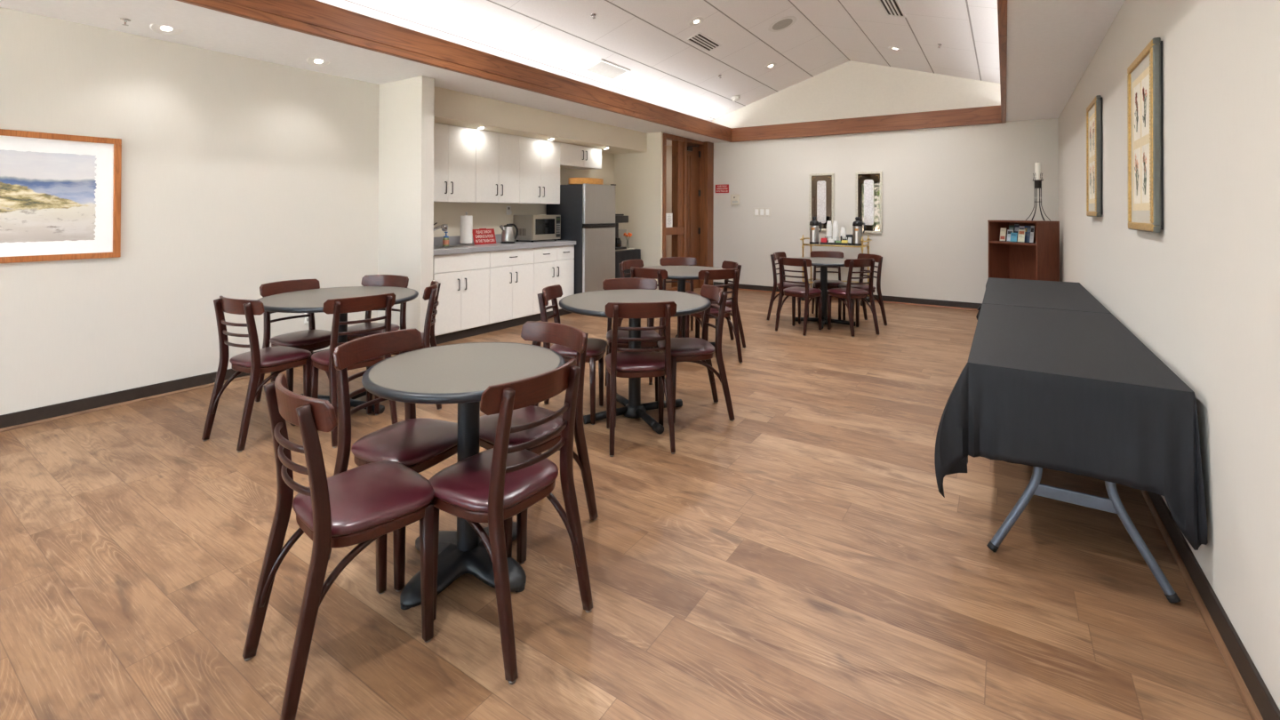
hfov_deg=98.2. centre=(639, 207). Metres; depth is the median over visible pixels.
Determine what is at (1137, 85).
print
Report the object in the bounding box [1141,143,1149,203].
print
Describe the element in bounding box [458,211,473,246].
paper towel
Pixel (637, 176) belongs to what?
wall
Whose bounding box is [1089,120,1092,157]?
print
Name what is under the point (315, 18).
trim
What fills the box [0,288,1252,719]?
floor
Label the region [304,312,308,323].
wall outlet
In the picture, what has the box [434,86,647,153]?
wall
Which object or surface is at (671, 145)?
window
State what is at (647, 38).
ceiling
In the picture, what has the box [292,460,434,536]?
seat cushion
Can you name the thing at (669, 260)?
dining chair
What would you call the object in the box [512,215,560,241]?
microwave
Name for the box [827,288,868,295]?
seat cushion
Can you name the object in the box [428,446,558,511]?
seat cushion
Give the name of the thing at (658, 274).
dining chair
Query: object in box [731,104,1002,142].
trim
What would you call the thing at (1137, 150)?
print
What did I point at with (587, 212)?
refrigerator
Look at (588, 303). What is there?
round table
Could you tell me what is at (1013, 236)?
leaflet
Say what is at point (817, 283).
seat cushion
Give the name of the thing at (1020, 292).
tablecloth
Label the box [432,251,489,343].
base cabinet
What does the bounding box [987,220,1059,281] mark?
bookcase
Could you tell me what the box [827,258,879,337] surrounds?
dining chair
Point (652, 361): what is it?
seat cushion
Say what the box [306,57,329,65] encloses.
recessed light
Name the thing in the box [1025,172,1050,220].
candle stand
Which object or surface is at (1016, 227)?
leaflet
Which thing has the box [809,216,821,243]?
airpot
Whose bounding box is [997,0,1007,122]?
trim
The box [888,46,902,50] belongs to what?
recessed light
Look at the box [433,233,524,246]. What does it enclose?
backsplash
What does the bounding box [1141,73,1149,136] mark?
print
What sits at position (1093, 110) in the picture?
print
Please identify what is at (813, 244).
shelf
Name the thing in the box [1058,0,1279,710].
wall
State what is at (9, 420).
baseboard
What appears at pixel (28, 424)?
trim
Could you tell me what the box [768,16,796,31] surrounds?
ceiling speaker
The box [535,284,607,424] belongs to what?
dining chair
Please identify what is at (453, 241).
countertop
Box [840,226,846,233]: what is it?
paper cup
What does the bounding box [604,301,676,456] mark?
dining chair
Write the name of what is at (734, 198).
thermostat
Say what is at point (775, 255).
dining chair
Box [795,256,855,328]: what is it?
round table
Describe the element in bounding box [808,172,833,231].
wall mirror
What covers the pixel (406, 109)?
wall column
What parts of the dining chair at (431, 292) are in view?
leg, seat frame, rail, leg, leg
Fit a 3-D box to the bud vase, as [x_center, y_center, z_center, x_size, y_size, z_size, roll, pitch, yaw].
[-0.190,0.515,8.620,0.124,0.244,0.157,0,0,33]
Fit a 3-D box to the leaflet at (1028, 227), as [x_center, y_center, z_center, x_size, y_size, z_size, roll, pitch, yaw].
[4.878,0.337,6.965,0.026,0.204,0.050,0,0,-12]
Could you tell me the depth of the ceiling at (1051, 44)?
4.19 m
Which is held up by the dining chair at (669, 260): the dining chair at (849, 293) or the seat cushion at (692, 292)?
the seat cushion at (692, 292)
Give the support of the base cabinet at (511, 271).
on the floor
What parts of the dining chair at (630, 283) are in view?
leg, leg, rail, seat frame, leg, leg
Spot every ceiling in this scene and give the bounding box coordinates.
[0,0,725,142]
[330,0,999,119]
[1006,0,1124,121]
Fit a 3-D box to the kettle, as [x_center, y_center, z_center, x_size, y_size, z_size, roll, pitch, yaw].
[-1.621,0.321,6.840,0.220,0.240,0.176,0,0,-9]
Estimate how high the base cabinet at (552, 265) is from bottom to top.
0.914 m
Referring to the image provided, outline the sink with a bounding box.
[433,245,466,249]
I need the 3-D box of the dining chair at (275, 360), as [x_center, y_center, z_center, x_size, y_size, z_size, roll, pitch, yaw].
[-2.320,0.957,3.405,0.418,0.846,0.463,0,0,25]
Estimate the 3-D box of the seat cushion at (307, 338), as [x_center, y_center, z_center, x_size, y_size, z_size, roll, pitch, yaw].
[-2.400,0.923,3.965,0.362,0.048,0.393,0,0,29]
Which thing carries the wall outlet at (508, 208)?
attached to the wall at (484, 215)
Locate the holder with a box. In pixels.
[996,235,1034,243]
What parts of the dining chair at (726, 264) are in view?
leg, leg, rail, leg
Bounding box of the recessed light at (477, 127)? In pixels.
[476,126,487,129]
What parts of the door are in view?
panel moulding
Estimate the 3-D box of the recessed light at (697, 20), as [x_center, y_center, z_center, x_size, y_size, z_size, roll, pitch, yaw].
[0.630,-2.072,6.177,0.168,0.057,0.175,0,-1,39]
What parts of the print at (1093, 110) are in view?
gilt moulding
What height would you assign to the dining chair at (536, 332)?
0.846 m
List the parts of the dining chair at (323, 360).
leg, leg, seat frame, rail, leg, leg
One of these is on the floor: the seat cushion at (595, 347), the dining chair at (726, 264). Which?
the dining chair at (726, 264)
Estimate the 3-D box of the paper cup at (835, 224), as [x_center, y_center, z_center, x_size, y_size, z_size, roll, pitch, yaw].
[2.993,0.255,8.491,0.082,0.095,0.082,0,0,33]
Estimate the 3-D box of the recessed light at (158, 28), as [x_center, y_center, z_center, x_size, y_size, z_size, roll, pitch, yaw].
[-3.228,-1.222,3.780,0.168,0.057,0.175,0,-1,39]
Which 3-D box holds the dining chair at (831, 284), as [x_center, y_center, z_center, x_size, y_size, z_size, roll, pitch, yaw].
[2.439,1.000,7.183,0.418,0.846,0.463,0,0,11]
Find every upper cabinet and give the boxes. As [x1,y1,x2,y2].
[433,122,475,202]
[475,128,519,203]
[519,136,559,204]
[560,142,601,169]
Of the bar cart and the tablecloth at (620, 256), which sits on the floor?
the bar cart
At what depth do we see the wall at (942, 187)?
8.35 m
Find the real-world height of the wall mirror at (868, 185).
0.945 m
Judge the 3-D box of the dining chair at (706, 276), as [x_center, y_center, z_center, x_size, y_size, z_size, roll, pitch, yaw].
[0.665,0.980,5.132,0.418,0.846,0.463,0,0,-23]
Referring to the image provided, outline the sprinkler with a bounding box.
[120,17,130,25]
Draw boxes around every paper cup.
[826,220,831,226]
[832,220,838,227]
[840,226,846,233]
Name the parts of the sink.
bowl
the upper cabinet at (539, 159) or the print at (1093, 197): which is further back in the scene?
the upper cabinet at (539, 159)
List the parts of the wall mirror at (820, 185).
etched panel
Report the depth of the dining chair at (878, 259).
6.67 m
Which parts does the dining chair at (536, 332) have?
seat frame, leg, leg, rail, leg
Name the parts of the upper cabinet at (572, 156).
door, door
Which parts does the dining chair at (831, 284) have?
leg, leg, seat frame, rail, leg, leg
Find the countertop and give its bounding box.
[433,233,575,255]
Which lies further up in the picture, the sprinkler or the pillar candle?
the sprinkler
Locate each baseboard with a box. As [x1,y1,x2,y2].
[0,348,329,428]
[713,281,981,308]
[1146,490,1279,719]
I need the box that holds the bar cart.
[800,234,871,305]
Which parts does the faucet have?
spout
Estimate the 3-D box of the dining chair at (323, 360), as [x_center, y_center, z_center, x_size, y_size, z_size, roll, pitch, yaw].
[-1.793,0.960,3.468,0.463,0.846,0.418,0,-1,43]
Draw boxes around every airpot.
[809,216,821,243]
[852,216,864,245]
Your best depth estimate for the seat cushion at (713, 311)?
5.04 m
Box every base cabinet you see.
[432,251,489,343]
[488,248,533,332]
[531,245,574,320]
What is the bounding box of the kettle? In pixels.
[499,224,518,243]
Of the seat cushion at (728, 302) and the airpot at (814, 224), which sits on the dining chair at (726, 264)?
the seat cushion at (728, 302)
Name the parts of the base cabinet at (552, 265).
door, drawer, door, drawer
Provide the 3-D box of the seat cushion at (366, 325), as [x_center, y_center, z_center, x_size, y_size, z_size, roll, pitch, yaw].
[-2.063,0.926,4.235,0.393,0.048,0.362,0,0,12]
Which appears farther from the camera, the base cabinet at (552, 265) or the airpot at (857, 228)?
the airpot at (857, 228)
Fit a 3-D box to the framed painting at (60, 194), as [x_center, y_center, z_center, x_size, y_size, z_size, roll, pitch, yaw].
[-3.941,-0.077,3.370,0.026,0.840,1.180,0,0,33]
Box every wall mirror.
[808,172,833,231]
[855,171,882,233]
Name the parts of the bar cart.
post, post, rail, post, post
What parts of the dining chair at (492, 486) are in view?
leg, seat frame, leg, leg, rail, leg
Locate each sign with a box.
[472,228,495,244]
[715,184,728,192]
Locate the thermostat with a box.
[730,194,739,204]
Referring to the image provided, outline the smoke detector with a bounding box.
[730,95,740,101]
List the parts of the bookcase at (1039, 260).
panel, shelf, panel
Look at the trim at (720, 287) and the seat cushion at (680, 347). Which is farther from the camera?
the trim at (720, 287)
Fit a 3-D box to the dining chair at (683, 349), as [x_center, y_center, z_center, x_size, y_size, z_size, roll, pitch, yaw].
[0.360,0.969,3.760,0.463,0.846,0.418,0,0,-10]
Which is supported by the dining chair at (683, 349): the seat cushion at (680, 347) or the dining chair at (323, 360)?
the seat cushion at (680, 347)
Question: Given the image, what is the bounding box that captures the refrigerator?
[546,184,615,294]
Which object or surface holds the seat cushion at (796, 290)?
on the dining chair at (806, 292)
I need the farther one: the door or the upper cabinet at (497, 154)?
the door
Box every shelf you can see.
[805,242,866,246]
[808,278,866,283]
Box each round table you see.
[257,286,418,425]
[361,342,565,609]
[559,288,711,433]
[644,265,725,346]
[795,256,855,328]
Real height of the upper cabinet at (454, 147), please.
0.844 m
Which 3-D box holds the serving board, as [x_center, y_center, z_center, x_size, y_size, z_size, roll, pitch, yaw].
[-0.413,0.647,8.575,0.400,0.020,0.620,0,0,33]
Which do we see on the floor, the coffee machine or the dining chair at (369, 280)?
the dining chair at (369, 280)
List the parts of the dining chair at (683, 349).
leg, seat frame, leg, rail, leg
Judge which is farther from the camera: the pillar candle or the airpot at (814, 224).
the airpot at (814, 224)
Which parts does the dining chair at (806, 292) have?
leg, leg, rail, seat frame, leg, leg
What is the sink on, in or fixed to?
in the countertop
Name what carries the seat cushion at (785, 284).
on the dining chair at (775, 255)
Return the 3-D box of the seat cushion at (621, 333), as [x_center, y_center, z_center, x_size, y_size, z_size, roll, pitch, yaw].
[-0.056,0.932,4.086,0.393,0.048,0.362,0,0,-7]
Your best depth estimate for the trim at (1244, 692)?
1.84 m
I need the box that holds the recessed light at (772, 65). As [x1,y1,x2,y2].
[765,63,776,68]
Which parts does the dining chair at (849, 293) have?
leg, seat frame, leg, leg, rail, leg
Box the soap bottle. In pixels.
[442,231,448,246]
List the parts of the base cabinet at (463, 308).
door, door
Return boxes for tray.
[568,177,603,184]
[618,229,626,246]
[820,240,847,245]
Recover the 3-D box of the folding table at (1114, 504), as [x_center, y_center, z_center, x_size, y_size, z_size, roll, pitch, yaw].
[2.141,1.026,2.870,0.668,0.736,1.877,0,0,33]
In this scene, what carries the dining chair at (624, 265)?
on the floor
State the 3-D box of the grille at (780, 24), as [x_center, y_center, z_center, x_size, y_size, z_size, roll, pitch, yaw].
[1.744,-2.243,6.798,0.298,0.007,0.298,-20,-11,32]
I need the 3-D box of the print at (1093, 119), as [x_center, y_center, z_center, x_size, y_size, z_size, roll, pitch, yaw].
[3.394,-0.529,4.147,0.001,0.280,0.151,0,0,33]
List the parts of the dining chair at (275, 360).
leg, rail, leg, seat frame, leg, leg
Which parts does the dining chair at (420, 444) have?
leg, rail, leg, seat frame, leg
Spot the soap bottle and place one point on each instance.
(445, 241)
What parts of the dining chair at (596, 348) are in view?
leg, rail, leg, seat frame, leg, leg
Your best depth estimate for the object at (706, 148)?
9.30 m
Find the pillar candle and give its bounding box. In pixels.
[1034,162,1040,179]
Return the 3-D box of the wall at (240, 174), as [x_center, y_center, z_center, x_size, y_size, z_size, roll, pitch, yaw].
[-4.292,0.018,2.974,0.120,2.706,6.050,0,0,33]
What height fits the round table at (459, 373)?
0.772 m
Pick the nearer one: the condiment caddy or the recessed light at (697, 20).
the recessed light at (697, 20)
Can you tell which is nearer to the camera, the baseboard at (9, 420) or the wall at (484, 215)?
the baseboard at (9, 420)
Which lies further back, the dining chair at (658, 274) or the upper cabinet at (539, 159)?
the upper cabinet at (539, 159)
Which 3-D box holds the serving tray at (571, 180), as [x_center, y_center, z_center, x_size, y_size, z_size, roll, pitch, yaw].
[-0.749,-0.354,7.703,0.402,0.083,0.582,0,0,33]
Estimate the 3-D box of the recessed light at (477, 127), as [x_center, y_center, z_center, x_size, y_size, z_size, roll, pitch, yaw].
[-1.783,-0.900,6.258,0.117,0.041,0.123,0,0,28]
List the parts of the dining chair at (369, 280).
seat frame, leg, rail, leg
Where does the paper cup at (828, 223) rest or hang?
on the paper cup
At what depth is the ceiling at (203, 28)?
4.20 m
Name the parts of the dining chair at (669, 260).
leg, rail, leg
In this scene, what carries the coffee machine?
on the serving board
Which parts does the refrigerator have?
edge trim, edge trim, freezer door, door, handle, handle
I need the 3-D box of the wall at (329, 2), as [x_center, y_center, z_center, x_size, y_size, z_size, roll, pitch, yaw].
[-2.005,-1.470,5.032,0.040,0.354,11.980,0,0,33]
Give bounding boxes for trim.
[0,365,303,431]
[176,0,731,142]
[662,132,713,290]
[720,287,977,310]
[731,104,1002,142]
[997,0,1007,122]
[1140,489,1263,719]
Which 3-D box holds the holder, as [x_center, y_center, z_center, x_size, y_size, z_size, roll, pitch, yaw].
[4.849,0.411,7.127,0.155,0.070,0.480,0,0,-12]
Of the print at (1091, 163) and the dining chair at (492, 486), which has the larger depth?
the print at (1091, 163)
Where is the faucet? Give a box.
[433,222,447,231]
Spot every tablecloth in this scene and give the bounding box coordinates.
[615,248,641,278]
[934,303,1207,550]
[976,277,1111,319]
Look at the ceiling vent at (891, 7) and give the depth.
5.54 m
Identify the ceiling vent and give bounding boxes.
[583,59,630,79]
[686,32,721,52]
[878,0,905,17]
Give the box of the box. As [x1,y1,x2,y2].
[840,234,852,245]
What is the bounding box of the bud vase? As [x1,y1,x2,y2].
[623,232,631,248]
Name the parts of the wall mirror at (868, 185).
etched panel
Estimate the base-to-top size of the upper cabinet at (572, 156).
0.307 m
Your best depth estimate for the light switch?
9.48 m
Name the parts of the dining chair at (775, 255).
leg, rail, leg, leg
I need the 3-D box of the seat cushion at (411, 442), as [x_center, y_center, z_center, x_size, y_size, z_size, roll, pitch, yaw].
[-0.911,0.916,2.205,0.362,0.048,0.393,0,0,25]
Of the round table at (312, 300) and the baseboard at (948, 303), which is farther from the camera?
the baseboard at (948, 303)
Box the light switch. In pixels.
[753,208,770,216]
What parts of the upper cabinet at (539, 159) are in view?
door, door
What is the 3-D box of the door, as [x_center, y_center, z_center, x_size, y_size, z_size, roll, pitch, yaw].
[0.898,0.160,9.628,0.105,2.530,0.604,0,0,33]
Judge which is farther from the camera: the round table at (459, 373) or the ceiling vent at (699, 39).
the ceiling vent at (699, 39)
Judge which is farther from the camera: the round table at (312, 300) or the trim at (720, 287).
the trim at (720, 287)
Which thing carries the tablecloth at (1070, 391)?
on the folding table at (1114, 504)
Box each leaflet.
[1000,227,1006,239]
[1007,229,1013,239]
[1008,225,1014,232]
[1010,232,1017,240]
[1014,224,1020,236]
[1017,229,1025,240]
[1025,225,1031,241]
[1029,225,1034,242]
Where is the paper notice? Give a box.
[665,213,671,227]
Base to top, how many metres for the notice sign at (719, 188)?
0.152 m
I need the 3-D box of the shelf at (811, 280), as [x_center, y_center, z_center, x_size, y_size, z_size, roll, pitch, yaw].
[2.985,1.137,8.476,0.839,0.006,0.394,0,0,33]
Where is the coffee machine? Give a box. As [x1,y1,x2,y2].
[615,214,628,249]
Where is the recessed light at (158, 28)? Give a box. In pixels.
[149,23,183,34]
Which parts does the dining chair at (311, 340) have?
leg, rail, leg, seat frame, leg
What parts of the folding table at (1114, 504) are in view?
leg, leg frame, leg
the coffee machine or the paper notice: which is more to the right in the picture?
the paper notice
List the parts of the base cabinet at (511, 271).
door, drawer, door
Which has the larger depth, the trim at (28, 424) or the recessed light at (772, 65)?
the recessed light at (772, 65)
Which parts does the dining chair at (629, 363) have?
leg, leg, seat frame, rail, leg, leg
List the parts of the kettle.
handle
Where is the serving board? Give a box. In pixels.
[615,248,634,251]
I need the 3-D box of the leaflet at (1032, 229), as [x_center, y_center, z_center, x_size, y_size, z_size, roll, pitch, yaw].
[4.889,0.335,6.916,0.026,0.209,0.050,0,0,-12]
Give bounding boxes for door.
[686,143,700,290]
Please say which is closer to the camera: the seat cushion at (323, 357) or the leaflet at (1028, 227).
the seat cushion at (323, 357)
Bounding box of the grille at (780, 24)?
[772,18,792,30]
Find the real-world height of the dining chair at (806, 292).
0.846 m
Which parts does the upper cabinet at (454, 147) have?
door, door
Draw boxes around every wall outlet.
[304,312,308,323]
[506,206,511,215]
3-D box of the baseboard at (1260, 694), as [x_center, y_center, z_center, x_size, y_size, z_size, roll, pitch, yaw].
[2.178,1.339,2.254,0.012,0.098,11.980,0,0,33]
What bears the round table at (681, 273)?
on the floor
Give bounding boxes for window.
[665,138,676,288]
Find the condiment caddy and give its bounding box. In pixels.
[820,236,847,245]
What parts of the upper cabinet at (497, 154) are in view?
door, door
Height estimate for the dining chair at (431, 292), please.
0.846 m
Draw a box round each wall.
[0,7,379,415]
[316,0,711,121]
[433,152,614,244]
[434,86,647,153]
[614,131,662,289]
[712,60,1058,303]
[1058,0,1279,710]
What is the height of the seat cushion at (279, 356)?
0.048 m
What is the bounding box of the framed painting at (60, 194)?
[0,128,121,263]
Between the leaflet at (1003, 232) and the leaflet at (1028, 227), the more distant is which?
the leaflet at (1003, 232)
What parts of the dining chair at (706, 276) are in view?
leg, leg, seat frame, rail, leg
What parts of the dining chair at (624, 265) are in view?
leg, rail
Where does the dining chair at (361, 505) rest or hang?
on the floor
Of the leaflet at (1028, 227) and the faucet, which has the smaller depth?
the faucet
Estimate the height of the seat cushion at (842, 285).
0.048 m
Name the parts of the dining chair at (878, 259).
leg, leg, leg, rail, leg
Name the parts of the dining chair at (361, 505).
leg, leg, rail, seat frame, leg, leg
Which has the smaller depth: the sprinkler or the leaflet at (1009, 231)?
the sprinkler
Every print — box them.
[1086,95,1102,216]
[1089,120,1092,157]
[1089,161,1092,199]
[1092,117,1095,155]
[1092,160,1095,199]
[1127,37,1163,232]
[1133,81,1140,141]
[1134,147,1140,203]
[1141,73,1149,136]
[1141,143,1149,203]
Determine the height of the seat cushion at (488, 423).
0.048 m
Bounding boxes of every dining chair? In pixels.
[201,296,311,452]
[242,373,434,719]
[254,278,331,402]
[311,292,397,447]
[328,328,457,591]
[347,274,408,342]
[374,280,441,415]
[428,358,592,684]
[479,320,598,564]
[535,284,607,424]
[602,277,660,401]
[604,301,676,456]
[617,259,664,335]
[630,266,682,347]
[656,284,734,423]
[659,256,699,338]
[685,268,742,363]
[695,260,745,348]
[766,251,809,324]
[775,256,822,335]
[810,250,845,319]
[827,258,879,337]
[838,253,887,327]
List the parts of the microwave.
door glass, control panel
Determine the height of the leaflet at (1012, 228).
0.204 m
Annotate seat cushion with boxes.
[229,345,311,367]
[269,329,331,346]
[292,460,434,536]
[311,349,383,365]
[347,322,399,336]
[351,417,457,466]
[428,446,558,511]
[479,405,562,448]
[550,337,607,356]
[604,351,664,371]
[606,329,660,343]
[656,337,714,356]
[674,290,699,295]
[696,304,731,314]
[711,299,731,304]
[776,280,809,287]
[783,286,821,294]
[813,279,845,286]
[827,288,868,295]
[838,283,876,289]
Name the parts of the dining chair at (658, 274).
leg, rail, leg, leg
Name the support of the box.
on the bar cart
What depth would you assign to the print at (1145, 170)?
2.62 m
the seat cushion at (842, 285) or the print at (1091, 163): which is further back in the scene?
the seat cushion at (842, 285)
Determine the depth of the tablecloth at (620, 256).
8.39 m
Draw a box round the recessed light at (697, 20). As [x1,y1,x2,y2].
[688,16,703,25]
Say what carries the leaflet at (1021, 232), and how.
in the holder
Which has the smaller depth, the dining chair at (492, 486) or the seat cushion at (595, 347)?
the dining chair at (492, 486)
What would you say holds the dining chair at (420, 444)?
on the floor
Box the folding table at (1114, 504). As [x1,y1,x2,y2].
[986,466,1180,603]
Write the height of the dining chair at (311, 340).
0.846 m
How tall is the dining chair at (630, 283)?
0.846 m
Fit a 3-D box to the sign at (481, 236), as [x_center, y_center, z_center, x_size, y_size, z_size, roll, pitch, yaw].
[-1.881,0.344,6.635,0.108,0.188,0.330,0,0,33]
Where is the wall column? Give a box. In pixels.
[377,75,434,332]
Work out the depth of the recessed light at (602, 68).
6.82 m

